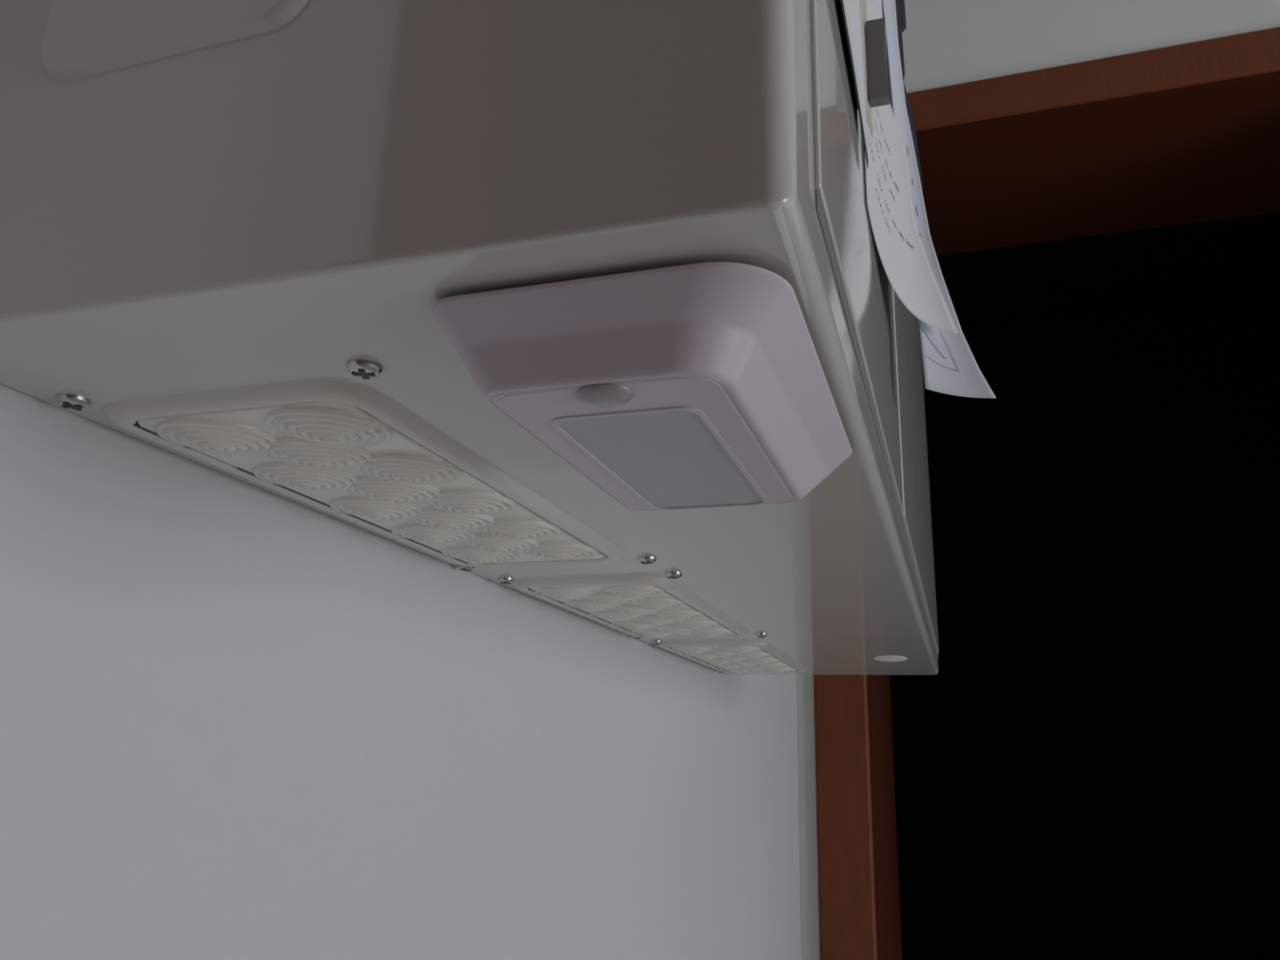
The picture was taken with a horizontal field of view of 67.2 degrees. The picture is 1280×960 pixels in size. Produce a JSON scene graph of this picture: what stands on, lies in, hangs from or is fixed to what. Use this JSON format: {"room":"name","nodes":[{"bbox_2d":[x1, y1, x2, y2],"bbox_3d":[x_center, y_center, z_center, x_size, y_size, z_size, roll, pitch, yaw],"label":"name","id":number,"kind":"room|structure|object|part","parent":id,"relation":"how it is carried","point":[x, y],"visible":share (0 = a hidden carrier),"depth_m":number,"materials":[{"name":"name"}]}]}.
{"room":"kitchen","nodes":[
{"label":"kitchen","id":0,"kind":"room"},
{"bbox_2d":[0,383,801,959],"bbox_3d":[-0.390,-0.439,-0.107,0.100,2.500,3.920,-4,-17,18],"label":"wall","id":1,"kind":"structure","parent":0,"point":[239,719],"depth_m":0.41,"materials":[{"name":"white paint"}]},
{"bbox_2d":[0,0,938,675],"bbox_3d":[0.081,-0.392,0.787,0.240,1.001,0.959,-4,-17,18],"label":"upper cabinet","id":2,"kind":"object","parent":1,"relation":"attached to","point":[197,196],"depth_m":0.23,"materials":[{"name":"grey metal"}]},
{"bbox_3d":[-0.119,-0.190,0.269,0.087,0.171,0.004,-4,-17,18],"label":"pressed panel","id":3,"kind":"part","parent":2,"relation":"part of","materials":[{"name":"grey ceramic"}]},
{"bbox_2d":[55,359,656,571],"bbox_3d":[-0.085,0.011,0.390,0.115,0.007,0.267,-4,-17,18],"label":"under-cabinet light","id":4,"kind":"object","parent":2,"relation":"attached to","point":[348,451],"visible":1,"depth_m":0.33,"materials":[{"name":"white plastic"}]},
{"bbox_3d":[-0.088,0.009,0.392,0.078,0.003,0.226,-4,-17,18],"label":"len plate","id":5,"kind":"part","parent":4,"relation":"part of","materials":[{"name":"white plastic"}]},
{"bbox_2d":[497,571,767,639],"bbox_3d":[0.008,0.093,0.661,0.115,0.007,0.267,-4,-17,18],"label":"under-cabinet light","id":6,"kind":"object","parent":2,"relation":"attached to","point":[639,607],"visible":1,"depth_m":0.61,"materials":[{"name":"white plastic"}]},
{"bbox_3d":[0.004,0.091,0.662,0.078,0.003,0.226,-4,-17,18],"label":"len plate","id":7,"kind":"part","parent":6,"relation":"part of","materials":[{"name":"white plastic"}]},
{"bbox_2d":[432,262,852,511],"bbox_3d":[0.010,-0.015,0.263,0.082,0.024,0.136,-4,-17,18],"label":"night light","id":8,"kind":"object","parent":2,"relation":"attached to","point":[705,384],"visible":1,"depth_m":0.22,"materials":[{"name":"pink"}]},
{"bbox_3d":[0.007,-0.006,0.259,0.053,0.001,0.105,-4,-17,18],"label":"plate","id":9,"kind":"part","parent":8,"relation":"part of","materials":[{"name":"grey plastic"}]},
{"bbox_2d":[551,406,767,509],"bbox_3d":[0.009,-0.004,0.266,0.038,0.001,0.088,-4,-17,18],"label":"diffuser","id":10,"kind":"object","parent":8,"relation":"attached to","point":[640,457],"depth_m":0.26,"materials":[{"name":"white plastic"}]},
{"bbox_2d":[650,640,807,673],"bbox_3d":[0.096,0.175,0.932,0.107,0.007,0.267,-4,-17,18],"label":"under-cabinet light","id":11,"kind":"object","parent":2,"relation":"attached to","point":[738,657],"visible":1,"depth_m":0.88,"materials":[{"name":"white plastic"}]},
{"bbox_3d":[0.096,0.173,0.931,0.078,0.003,0.226,-4,-17,18],"label":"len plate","id":12,"kind":"part","parent":11,"relation":"part of","materials":[{"name":"white plastic"}]},
{"bbox_2d":[840,0,869,168],"bbox_3d":[0.068,-0.249,0.333,0.002,0.251,0.114,-4,-17,18],"label":"paper sheet","id":13,"kind":"object","parent":2,"relation":"attached to","point":[851,10],"visible":1,"depth_m":0.32,"materials":[{"name":"white paper"}]},
{"bbox_3d":[0.098,-0.483,0.481,0.002,0.958,0.296,-4,-17,18],"label":"door","id":14,"kind":"part","parent":2,"relation":"part of","materials":[{"name":"grey ceramic"}]},
{"bbox_3d":[0.087,-0.239,0.387,0.001,0.218,0.030,-5,-17,20],"label":"paper strip","id":15,"kind":"part","parent":2,"relation":"part of","materials":[{"name":"white paper"}]},
{"bbox_2d":[865,17,889,107],"bbox_3d":[0.091,-0.161,0.372,0.009,0.036,0.005,-4,-17,18],"label":"magnet","id":16,"kind":"object","parent":2,"relation":"attached to","point":[875,29],"visible":1,"depth_m":0.37,"materials":[{"name":"grey"}]},
{"bbox_2d":[881,0,923,194],"bbox_3d":[0.139,-0.249,0.541,0.010,0.190,0.072,-9,-19,31],"label":"card","id":17,"kind":"object","parent":2,"relation":"attached to","point":[900,4],"visible":0.16,"depth_m":0.56,"materials":[{"name":"blue"}]},
{"bbox_2d":[864,0,958,333],"bbox_3d":[0.108,-0.176,0.433,0.024,0.194,0.126,-9,-19,31],"label":"paper note","id":18,"kind":"object","parent":2,"relation":"attached to","point":[906,265],"visible":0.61,"depth_m":0.45,"materials":[{"name":"white paper"}]},
{"bbox_3d":[0.242,-0.356,0.901,0.002,0.958,0.619,-4,-17,18],"label":"door","id":19,"kind":"part","parent":2,"relation":"part of","materials":[{"name":"grey ceramic"}]},
{"bbox_2d":[882,0,995,398],"bbox_3d":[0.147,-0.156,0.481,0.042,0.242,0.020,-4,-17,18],"label":"paper form","id":20,"kind":"object","parent":2,"relation":"hanging from","point":[950,366],"visible":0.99,"depth_m":0.46,"materials":[{"name":"white paper"}]},
{"bbox_3d":[0.141,-0.062,0.454,0.019,0.021,0.003,9,-18,-24],"label":"printed frame","id":21,"kind":"part","parent":20,"relation":"part of","materials":[{"name":"grey paper"}]},
{"bbox_2d":[796,0,1279,959],"bbox_3d":[1.601,0.080,1.463,2.861,2.700,0.460,-4,-17,18],"label":"wall","id":22,"kind":"structure","parent":0,"point":[947,42],"depth_m":1.75,"materials":[{"name":"white paint"}]},
{"bbox_2d":[813,26,1279,959],"bbox_3d":[0.870,0.320,1.636,1.078,2.096,0.486,-4,-17,18],"label":"door frame","id":23,"kind":"structure","parent":22,"relation":"in","point":[1186,133],"depth_m":1.76,"materials":[{"name":"brown wood"}]},
{"bbox_3d":[0.325,0.326,1.562,0.086,2.012,0.016,-4,-17,18],"label":"casing","id":24,"kind":"part","parent":23,"relation":"part of","materials":[{"name":"brown wood"}]},
{"bbox_2d":[889,212,1279,959],"bbox_3d":[1.227,0.398,2.588,2.500,2.500,1.510,-4,-17,18],"label":"doorway","id":25,"kind":"structure","parent":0,"point":[1088,767],"depth_m":3.26,"materials":[{"name":"black"}]}
]}

